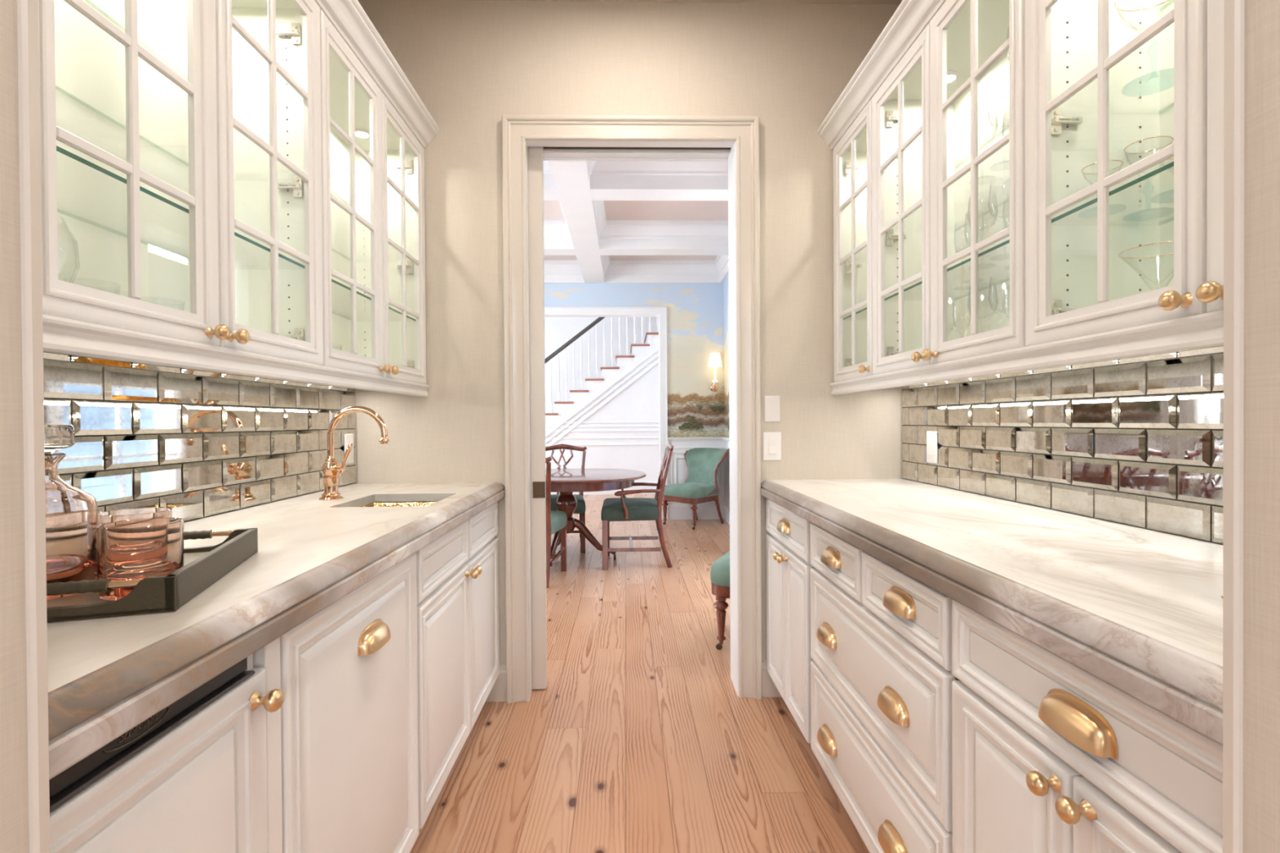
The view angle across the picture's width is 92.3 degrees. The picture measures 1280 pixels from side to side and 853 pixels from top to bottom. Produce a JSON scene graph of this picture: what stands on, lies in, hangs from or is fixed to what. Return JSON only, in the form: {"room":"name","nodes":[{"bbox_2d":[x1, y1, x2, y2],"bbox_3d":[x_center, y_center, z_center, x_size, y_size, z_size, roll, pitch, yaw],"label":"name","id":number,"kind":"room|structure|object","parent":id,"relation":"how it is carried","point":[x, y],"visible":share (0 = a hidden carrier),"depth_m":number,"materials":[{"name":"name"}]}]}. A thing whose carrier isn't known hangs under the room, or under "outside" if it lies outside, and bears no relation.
{"room":"butler's pantry","nodes":[
{"label":"butler's pantry","id":0,"kind":"room"},
{"bbox_2d":[544,316,658,413],"bbox_3d":[-0.759,-1.273,11.001,7.400,4.700,0.150,0,0,-1],"label":"wall","id":1,"kind":"structure","parent":0,"point":[558,331],"depth_m":10.92,"materials":[{"name":"white paint"}]},
{"bbox_2d":[355,0,902,664],"bbox_3d":[-0.037,-0.458,2.611,2.650,3.200,0.075,0,0,-1],"label":"wall","id":2,"kind":"structure","parent":0,"point":[471,64],"depth_m":2.56,"materials":[{"name":"beige paint"}]},
{"bbox_2d":[485,664,506,702],"bbox_3d":[-0.866,1.073,2.559,0.624,0.150,0.016,0,0,-1],"label":"baseboard","id":3,"kind":"structure","parent":2,"relation":"attached to","point":[498,693],"depth_m":2.56,"materials":[{"name":"paint"}]},
{"bbox_2d":[502,114,761,703],"bbox_3d":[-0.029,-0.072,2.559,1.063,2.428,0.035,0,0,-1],"label":"trim","id":4,"kind":"structure","parent":2,"relation":"attached to","point":[517,129],"depth_m":2.56,"materials":[{"name":"paint"}]},
{"bbox_2d":[761,660,781,697],"bbox_3d":[0.814,1.062,2.597,0.611,0.150,0.016,0,0,-1],"label":"baseboard","id":5,"kind":"structure","parent":2,"relation":"attached to","point":[769,689],"depth_m":2.58,"materials":[{"name":"paint"}]},
{"bbox_2d":[762,431,781,460],"bbox_3d":[0.557,0.083,2.585,0.078,0.119,0.011,0,0,-1],"label":"light switch","id":6,"kind":"object","parent":2,"relation":"attached to","point":[771,440],"visible":1,"depth_m":2.58,"materials":[{"name":"white plastic"}]},
{"bbox_2d":[764,395,780,422],"bbox_3d":[0.557,-0.075,2.586,0.067,0.109,0.006,0,0,-1],"label":"blank plate","id":7,"kind":"object","parent":2,"relation":"attached to","point":[771,403],"visible":1,"depth_m":2.58,"materials":[{"name":"white plastic"}]},
{"bbox_2d":[544,283,724,504],"bbox_3d":[-1.262,-0.489,7.288,4.795,3.200,0.143,0,0,-1],"label":"wall","id":8,"kind":"structure","parent":0,"point":[695,311],"depth_m":7.26,"materials":[{"name":"painted mural wallpaper"},{"name":"white paint"}]},
{"bbox_2d":[544,306,667,519],"bbox_3d":[-1.235,-0.143,7.208,3.117,2.508,0.030,0,0,-1],"label":"trim","id":9,"kind":"structure","parent":8,"relation":"attached to","point":[661,311],"depth_m":7.22,"materials":[{"name":"white paint"}]},
{"bbox_2d":[667,436,724,448],"bbox_3d":[0.662,0.195,7.252,0.678,0.138,0.034,0,0,-1],"label":"trim","id":10,"kind":"structure","parent":8,"relation":"attached to","point":[705,438],"depth_m":7.25,"materials":[{"name":"white paint"}]},
{"bbox_2d":[667,503,724,519],"bbox_3d":[0.667,1.009,7.268,0.678,0.180,0.016,0,0,-1],"label":"baseboard","id":11,"kind":"structure","parent":8,"relation":"attached to","point":[704,511],"depth_m":7.26,"materials":[{"name":"white paint"}]},
{"bbox_2d":[671,452,722,498],"bbox_3d":[0.671,0.579,7.265,0.604,0.560,0.014,0,0,-1],"label":"trim","id":12,"kind":"structure","parent":8,"relation":"attached to","point":[673,453],"depth_m":7.26,"materials":[{"name":"white paint"}]},
{"bbox_2d":[707,352,721,391],"bbox_3d":[0.878,-0.625,7.182,0.164,0.463,0.164,0,0,-1],"label":"wall sconce","id":13,"kind":"object","parent":8,"relation":"attached to","point":[714,361],"visible":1,"depth_m":7.14,"materials":[{"name":"gold metal"}]},
{"bbox_2d":[543,160,728,283],"bbox_3d":[-1.219,-1.846,5.034,4.795,0.370,4.630,0,0,-1],"label":"ceiling","id":14,"kind":"structure","parent":0,"point":[605,221],"depth_m":5.64,"materials":[{"name":"paint"}]},
{"bbox_2d":[542,147,731,151],"bbox_3d":[-1.157,-0.452,2.677,4.815,3.200,0.108,0,0,-1],"label":"wall","id":15,"kind":"structure","parent":0,"point":[544,149],"depth_m":2.70,"materials":[{"name":"white paint"}]},
{"bbox_2d":[527,146,546,689],"bbox_3d":[-0.812,-0.041,2.660,0.799,2.366,0.040,0,0,-1],"label":"pocket door","id":16,"kind":"structure","parent":15,"relation":"in","point":[535,155],"depth_m":2.65,"materials":[{"name":"paint"}]},
{"bbox_2d":[533,484,543,495],"bbox_3d":[-0.436,0.273,2.652,0.041,0.052,0.002,0,0,-1],"label":"door pull","id":17,"kind":"object","parent":16,"relation":"on","point":[538,488],"depth_m":2.65,"materials":[{"name":"brown metal"}]},
{"bbox_2d":[542,146,730,149],"bbox_3d":[-0.046,-1.237,2.668,0.886,0.042,0.053,0,0,-1],"label":"trim","id":18,"kind":"structure","parent":15,"relation":"attached to","point":[573,148],"depth_m":2.69,"materials":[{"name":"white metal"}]},
{"bbox_2d":[543,157,730,615],"bbox_3d":[-0.040,-0.073,2.777,1.074,2.428,0.035,0,0,-1],"label":"trim","id":19,"kind":"structure","parent":15,"relation":"attached to","point":[544,158],"depth_m":2.75,"materials":[{"name":"white paint"}]},
{"bbox_2d":[409,493,869,852],"bbox_3d":[-0.577,1.166,3.697,7.400,0.060,15.000,0,0,-1],"label":"floor","id":20,"kind":"structure","parent":0,"point":[640,737],"depth_m":2.22,"materials":[{"name":"brown wood"}]},
{"bbox_2d":[48,653,284,852],"bbox_3d":[-0.798,0.736,0.704,0.578,0.852,0.409,0,0,-1],"label":"ice maker","id":21,"kind":"object","parent":20,"relation":"on","point":[190,777],"visible":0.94,"depth_m":0.74,"materials":[{"name":"white wood"}]},
{"bbox_2d":[253,551,418,852],"bbox_3d":[-0.838,0.732,1.238,0.614,0.853,0.660,0,0,-1],"label":"base cabinet","id":22,"kind":"object","parent":20,"relation":"on","point":[348,672],"depth_m":1.18,"materials":[{"name":"paint"}]},
{"bbox_2d":[416,501,499,829],"bbox_3d":[-0.852,0.725,2.066,0.623,0.852,0.991,0,0,-1],"label":"base cabinet","id":23,"kind":"object","parent":20,"relation":"on","point":[458,617],"visible":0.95,"depth_m":1.89,"materials":[{"name":"paint"}]},
{"bbox_2d":[47,482,505,780],"bbox_3d":[-0.848,0.273,1.527,0.621,0.061,2.065,0,0,-1],"label":"countertop","id":24,"kind":"structure","parent":23,"relation":"on","point":[107,676],"depth_m":0.89,"materials":[{"name":"stone"}]},
{"bbox_2d":[46,528,257,622],"bbox_3d":[-0.872,0.222,0.940,0.405,0.049,0.399,-1,1,-18],"label":"serving tray","id":25,"kind":"object","parent":24,"relation":"on","point":[203,566],"visible":0.36,"depth_m":0.82,"materials":[{"name":"black wood"}]},
{"bbox_2d":[44,424,97,599],"bbox_3d":[-0.858,0.117,0.879,0.123,0.241,0.123,0,0,-1],"label":"decanter","id":26,"kind":"object","parent":25,"relation":"on","point":[71,512],"visible":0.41,"depth_m":0.87,"materials":[{"name":"clear glass"}]},
{"bbox_2d":[97,506,172,525],"bbox_3d":[-0.825,0.188,1.003,0.098,0.098,0.098,0,0,-1],"label":"tumbler","id":27,"kind":"object","parent":25,"relation":"on","point":[106,517],"visible":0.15,"depth_m":1.00,"materials":[{"name":"clear glass"}]},
{"bbox_2d":[96,517,183,599],"bbox_3d":[-0.717,0.188,0.884,0.098,0.098,0.098,0,0,-1],"label":"tumbler","id":28,"kind":"object","parent":25,"relation":"on","point":[144,548],"visible":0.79,"depth_m":0.85,"materials":[{"name":"clear glass"}]},
{"bbox_2d":[319,405,389,500],"bbox_3d":[-0.941,0.085,2.024,0.228,0.306,0.073,0,0,-1],"label":"faucet","id":29,"kind":"object","parent":24,"relation":"on","point":[331,468],"visible":1,"depth_m":2.01,"materials":[{"name":"gold metal"}]},
{"bbox_2d":[360,501,437,506],"bbox_3d":[-0.784,0.340,1.996,0.336,0.144,0.384,0,0,-1],"label":"sink","id":30,"kind":"object","parent":24,"relation":"in","point":[415,504],"visible":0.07,"depth_m":2.17,"materials":[{"name":"gold metal"}]},
{"bbox_2d":[545,456,567,588],"bbox_3d":[-0.838,0.658,4.551,0.516,0.957,0.557,0,0,2],"label":"chair","id":31,"kind":"object","parent":20,"relation":"on","point":[556,521],"visible":0.3,"depth_m":4.39,"materials":[{"name":"brown wood"}]},
{"bbox_2d":[545,444,586,552],"bbox_3d":[-0.746,0.648,5.702,0.516,0.957,0.557,0,0,-1],"label":"chair","id":32,"kind":"object","parent":20,"relation":"on","point":[581,507],"visible":0.44,"depth_m":5.78,"materials":[{"name":"brown wood"}]},
{"bbox_2d":[545,468,646,559],"bbox_3d":[-1.182,0.763,5.111,2.476,0.729,1.176,0,0,-1],"label":"dining table","id":33,"kind":"object","parent":20,"relation":"on","point":[566,482],"visible":0.3,"depth_m":4.96,"materials":[{"name":"brown wood"}]},
{"bbox_2d":[544,316,659,494],"bbox_3d":[-0.519,-1.333,10.340,5.350,4.828,1.080,0,0,-1],"label":"staircase","id":34,"kind":"structure","parent":20,"relation":"on","point":[616,418],"depth_m":9.84,"materials":[{"name":"white paint"},{"name":"mahogany"}]},
{"bbox_2d":[600,440,673,569],"bbox_3d":[-0.025,0.624,5.096,0.577,1.007,0.625,0,0,-1],"label":"armchair","id":35,"kind":"object","parent":20,"relation":"on","point":[622,508],"visible":0.98,"depth_m":4.86,"materials":[{"name":"green fabric"}]},
{"bbox_2d":[662,448,729,529],"bbox_3d":[0.620,0.677,6.930,0.643,0.858,0.661,-1,1,-43],"label":"slipper chair","id":36,"kind":"object","parent":20,"relation":"on","point":[700,486],"visible":0.98,"depth_m":6.86,"materials":[{"name":"green fabric"}]},
{"bbox_2d":[710,551,729,649],"bbox_3d":[0.737,0.707,3.214,0.643,0.858,0.661,0,1,24],"label":"slipper chair","id":37,"kind":"object","parent":20,"relation":"on","point":[720,568],"visible":0.17,"depth_m":3.09,"materials":[{"name":"green fabric"}]},
{"bbox_2d":[765,497,814,743],"bbox_3d":[0.810,0.713,2.293,0.618,0.852,0.612,0,0,-1],"label":"base cabinet","id":38,"kind":"object","parent":20,"relation":"on","point":[788,566],"visible":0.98,"depth_m":2.23,"materials":[{"name":"paint"}]},
{"bbox_2d":[809,522,959,852],"bbox_3d":[0.831,0.719,1.556,0.610,0.852,0.858,0,0,-1],"label":"base cabinet","id":39,"kind":"object","parent":20,"relation":"on","point":[882,677],"visible":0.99,"depth_m":1.42,"materials":[{"name":"paint"}]},
{"bbox_2d":[760,478,1222,746],"bbox_3d":[0.832,0.262,1.565,0.610,0.061,2.065,0,0,-1],"label":"countertop","id":40,"kind":"structure","parent":39,"relation":"on","point":[1139,611],"depth_m":1.02,"materials":[{"name":"stone"}]},
{"bbox_2d":[951,599,1222,852],"bbox_3d":[0.843,0.725,0.831,0.618,0.852,0.588,0,0,-1],"label":"base cabinet","id":41,"kind":"object","parent":20,"relation":"on","point":[1049,756],"visible":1,"depth_m":0.82,"materials":[{"name":"paint"}]},
{"bbox_2d":[0,0,1279,852],"bbox_3d":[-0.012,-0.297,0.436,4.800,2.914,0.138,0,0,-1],"label":"door casing","id":42,"kind":"structure","parent":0,"point":[1261,410],"depth_m":0.49,"materials":[{"name":"white wood"}]},
{"bbox_2d":[17,0,1244,852],"bbox_3d":[0.005,-0.076,0.513,1.065,2.470,0.014,0,0,-1],"label":"trim","id":43,"kind":"structure","parent":42,"relation":"attached to","point":[27,10],"depth_m":0.51,"materials":[{"name":"paint"}]},
{"bbox_2d":[479,0,902,4],"bbox_3d":[-0.020,-1.813,1.459,2.850,0.100,2.207,0,0,-1],"label":"ceiling","id":44,"kind":"structure","parent":0,"point":[825,2],"depth_m":2.56,"materials":[{"name":"paint"}]},
{"bbox_2d":[723,277,1219,544],"bbox_3d":[1.143,-0.475,3.833,0.143,3.200,6.880,0,0,-1],"label":"wall","id":45,"kind":"structure","parent":0,"point":[726,285],"depth_m":7.07,"materials":[{"name":"white paint"}]},
{"bbox_2d":[721,436,728,449],"bbox_3d":[1.010,0.203,6.112,0.034,0.138,2.330,0,0,-1],"label":"trim","id":46,"kind":"structure","parent":45,"relation":"attached to","point":[724,438],"depth_m":7.03,"materials":[{"name":"white paint"}]},
{"bbox_2d":[723,504,729,524],"bbox_3d":[1.049,1.025,5.039,0.016,0.180,4.490,0,0,-1],"label":"baseboard","id":47,"kind":"structure","parent":45,"relation":"attached to","point":[726,508],"depth_m":7.03,"materials":[{"name":"white paint"}]},
{"bbox_2d":[832,98,872,382],"bbox_3d":[0.945,-0.687,2.384,0.332,1.010,0.414,0,0,-1],"label":"upper cabinet","id":48,"kind":"object","parent":45,"relation":"attached to","point":[852,154],"visible":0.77,"depth_m":2.53,"materials":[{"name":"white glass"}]},
{"bbox_2d":[843,306,866,319],"bbox_3d":[0.977,-0.447,2.386,0.248,0.008,0.376,0,0,-1],"label":"glass shelf","id":49,"kind":"object","parent":48,"relation":"attached to","point":[848,317],"depth_m":2.57,"materials":[{"name":"green"}]},
{"bbox_2d":[871,0,1025,375],"bbox_3d":[0.959,-0.682,1.761,0.332,1.010,0.828,0,0,-1],"label":"upper cabinet","id":50,"kind":"object","parent":45,"relation":"attached to","point":[926,166],"visible":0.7,"depth_m":1.91,"materials":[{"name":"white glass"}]},
{"bbox_2d":[816,0,946,150],"bbox_3d":[0.937,-1.195,1.555,0.343,0.078,2.066,0,0,-1],"label":"crown molding","id":51,"kind":"structure","parent":50,"relation":"attached to","point":[909,20],"depth_m":2.02,"materials":[{"name":"paint"}]},
{"bbox_2d":[884,239,1009,301],"bbox_3d":[0.991,-0.442,1.764,0.248,0.008,0.790,0,0,-1],"label":"glass shelf","id":52,"kind":"object","parent":50,"relation":"attached to","point":[1001,282],"depth_m":1.98,"materials":[{"name":"green"}]},
{"bbox_2d":[946,70,959,84],"bbox_3d":[1.004,-1.140,2.007,0.069,0.009,0.069,0,0,-9],"label":"puck light","id":53,"kind":"object","parent":50,"relation":"attached to","point":[953,76],"depth_m":1.99,"materials":[{"name":"beige"}]},
{"bbox_2d":[967,105,997,178],"bbox_3d":[0.956,-0.786,1.716,0.076,0.200,0.076,0,0,-1],"label":"goblet","id":54,"kind":"object","parent":50,"relation":"on","point":[995,105],"visible":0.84,"depth_m":1.72,"materials":[{"name":"clear glass"}]},
{"bbox_2d":[967,192,998,265],"bbox_3d":[0.958,-0.546,1.718,0.076,0.200,0.076,0,0,-1],"label":"goblet","id":55,"kind":"object","parent":50,"relation":"on","point":[995,193],"visible":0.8,"depth_m":1.71,"materials":[{"name":"clear glass"}]},
{"bbox_2d":[967,283,998,322],"bbox_3d":[0.959,-0.297,1.720,0.076,0.200,0.076,0,0,-1],"label":"goblet","id":56,"kind":"object","parent":50,"relation":"in","point":[995,283],"visible":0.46,"depth_m":1.71,"materials":[{"name":"clear glass"}]},
{"bbox_2d":[987,277,1004,316],"bbox_3d":[0.962,-0.296,1.620,0.076,0.200,0.076,0,0,-1],"label":"goblet","id":57,"kind":"object","parent":50,"relation":"in","point":[990,277],"visible":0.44,"depth_m":1.63,"materials":[{"name":"clear glass"}]},
{"bbox_2d":[987,96,1008,168],"bbox_3d":[0.959,-0.785,1.616,0.076,0.200,0.076,0,0,-1],"label":"goblet","id":58,"kind":"object","parent":50,"relation":"on","point":[989,96],"visible":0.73,"depth_m":1.63,"materials":[{"name":"clear glass"}]},
{"bbox_2d":[987,183,1009,259],"bbox_3d":[0.960,-0.545,1.618,0.076,0.200,0.076,0,0,-1],"label":"goblet","id":59,"kind":"object","parent":50,"relation":"on","point":[990,184],"visible":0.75,"depth_m":1.62,"materials":[{"name":"clear glass"}]},
{"bbox_2d":[1001,197,1009,268],"bbox_3d":[1.058,-0.547,1.720,0.076,0.200,0.076,0,0,-1],"label":"goblet","id":60,"kind":"object","parent":50,"relation":"on","point":[1004,197],"visible":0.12,"depth_m":1.74,"materials":[{"name":"clear glass"}]},
{"bbox_2d":[830,310,1223,395],"bbox_3d":[0.839,-0.149,1.561,0.028,0.050,2.065,0,0,-1],"label":"rail","id":61,"kind":"object","parent":50,"relation":"attached to","point":[1203,331],"visible":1,"depth_m":1.19,"materials":[{"name":"paint"}]},
{"bbox_2d":[901,346,1223,544],"bbox_3d":[1.131,0.026,1.570,0.010,0.407,2.066,0,0,-1],"label":"backsplash","id":62,"kind":"structure","parent":45,"relation":"attached to","point":[1138,442],"depth_m":1.54,"materials":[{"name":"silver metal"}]},
{"bbox_2d":[926,431,937,463],"bbox_3d":[1.105,0.079,2.327,0.008,0.120,0.076,0,0,-1],"label":"outlet","id":63,"kind":"object","parent":62,"relation":"attached to","point":[931,437],"visible":1,"depth_m":2.32,"materials":[{"name":"white plastic"}]},
{"bbox_2d":[1024,0,1224,346],"bbox_3d":[0.978,-0.675,0.939,0.332,1.010,0.813,0,0,-1],"label":"upper cabinet","id":64,"kind":"object","parent":45,"relation":"attached to","point":[1081,55],"visible":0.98,"depth_m":1.30,"materials":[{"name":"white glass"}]},
{"bbox_2d":[1077,160,1126,216],"bbox_3d":[0.953,-0.489,1.268,0.080,0.094,0.080,0,0,-1],"label":"glass","id":65,"kind":"object","parent":64,"relation":"on","point":[1109,160],"visible":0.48,"depth_m":1.26,"materials":[{"name":"clear glass"}]},
{"bbox_2d":[1051,161,1173,222],"bbox_3d":[1.010,-0.435,0.941,0.248,0.008,0.775,0,0,-1],"label":"glass shelf","id":66,"kind":"object","parent":64,"relation":"attached to","point":[1168,217],"depth_m":1.33,"materials":[{"name":"green"}]},
{"bbox_2d":[1114,0,1169,92],"bbox_3d":[1.022,-0.775,1.222,0.125,0.186,0.125,0,0,-1],"label":"glass","id":67,"kind":"object","parent":64,"relation":"on","point":[1117,8],"visible":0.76,"depth_m":1.26,"materials":[{"name":"clear glass"}]},
{"bbox_2d":[1118,240,1173,290],"bbox_3d":[0.992,-0.266,1.176,0.121,0.146,0.121,0,0,-1],"label":"glass","id":68,"kind":"object","parent":64,"relation":"in","point":[1121,257],"visible":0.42,"depth_m":1.20,"materials":[{"name":"clear glass"}]},
{"bbox_2d":[1122,135,1173,219],"bbox_3d":[1.068,-0.518,1.290,0.084,0.149,0.084,0,0,-1],"label":"glass","id":69,"kind":"object","parent":64,"relation":"on","point":[1125,152],"visible":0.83,"depth_m":1.28,"materials":[{"name":"clear glass"}]},
{"bbox_2d":[1115,4,1145,34],"bbox_3d":[1.022,-0.821,1.222,0.124,0.092,0.124,0,0,-1],"label":"bowl","id":70,"kind":"object","parent":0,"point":[1117,8],"depth_m":1.26,"materials":[{"name":"clear glass"}]},
{"bbox_2d":[1119,255,1173,290],"bbox_3d":[0.992,-0.297,1.176,0.120,0.081,0.120,0,0,-1],"label":"bowl","id":71,"kind":"object","parent":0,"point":[1121,257],"depth_m":1.22,"materials":[{"name":"clear glass"}]},
{"bbox_2d":[1124,139,1173,177],"bbox_3d":[1.067,-0.554,1.290,0.080,0.074,0.080,0,0,-1],"label":"bowl","id":72,"kind":"object","parent":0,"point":[1125,152],"depth_m":1.31,"materials":[{"name":"clear glass"}]},
{"bbox_3d":[-1.221,-0.298,1.444,0.120,2.914,2.207,0,0,-1],"label":"wall","id":73,"kind":"structure","parent":0,"visible":0},
{"bbox_2d":[38,0,323,365],"bbox_3d":[-0.991,-0.666,1.249,0.332,1.010,0.863,0,0,-1],"label":"upper cabinet","id":74,"kind":"object","parent":73,"relation":"attached to","point":[180,140],"visible":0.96,"depth_m":1.34,"materials":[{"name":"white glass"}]},
{"bbox_2d":[60,217,79,283],"bbox_3d":[-1.024,-0.261,0.975,0.200,0.165,0.200,0,0,-1],"label":"glass vase","id":75,"kind":"object","parent":74,"relation":"in","point":[60,217],"visible":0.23,"depth_m":1.03,"materials":[{"name":"clear glass"}]},
{"bbox_2d":[56,145,305,268],"bbox_3d":[-1.020,-0.426,1.250,0.248,0.008,0.825,0,0,-1],"label":"glass shelf","id":76,"kind":"object","parent":74,"relation":"attached to","point":[72,215],"depth_m":1.34,"materials":[{"name":"green"}]},
{"bbox_2d":[42,314,429,396],"bbox_3d":[-0.866,-0.139,1.522,0.028,0.050,2.065,0,0,-1],"label":"rail","id":77,"kind":"object","parent":74,"relation":"attached to","point":[63,335],"visible":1,"depth_m":1.16,"materials":[{"name":"paint"}]},
{"bbox_2d":[315,0,439,148],"bbox_3d":[-0.977,-1.183,1.512,0.343,0.078,2.066,0,0,-1],"label":"crown molding","id":78,"kind":"structure","parent":74,"relation":"attached to","point":[348,18],"depth_m":2.00,"materials":[{"name":"paint"}]},
{"bbox_2d":[43,351,356,522],"bbox_3d":[-1.155,0.040,1.518,0.010,0.407,2.066,0,0,-1],"label":"backsplash","id":79,"kind":"structure","parent":73,"relation":"attached to","point":[197,444],"depth_m":1.57,"materials":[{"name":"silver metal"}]},
{"bbox_2d":[343,434,353,464],"bbox_3d":[-1.168,0.090,2.467,0.008,0.120,0.076,0,0,-1],"label":"outlet","id":80,"kind":"object","parent":79,"relation":"attached to","point":[348,438],"visible":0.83,"depth_m":2.46,"materials":[{"name":"white plastic"}]},
{"bbox_2d":[320,8,426,384],"bbox_3d":[-1.010,-0.673,2.114,0.332,1.010,0.864,0,0,-1],"label":"upper cabinet","id":81,"kind":"object","parent":73,"relation":"attached to","point":[373,214],"visible":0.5,"depth_m":2.32,"materials":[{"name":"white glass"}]},
{"bbox_2d":[355,128,369,138],"bbox_3d":[-1.072,-1.130,2.368,0.069,0.009,0.069,0,0,6],"label":"puck light","id":82,"kind":"object","parent":81,"relation":"attached to","point":[360,133],"depth_m":2.36,"materials":[{"name":"beige"}]},
{"bbox_2d":[331,279,415,321],"bbox_3d":[-1.039,-0.433,2.115,0.248,0.008,0.826,0,0,-1],"label":"glass shelf","id":83,"kind":"object","parent":81,"relation":"attached to","point":[338,314],"depth_m":2.45,"materials":[{"name":"green"}]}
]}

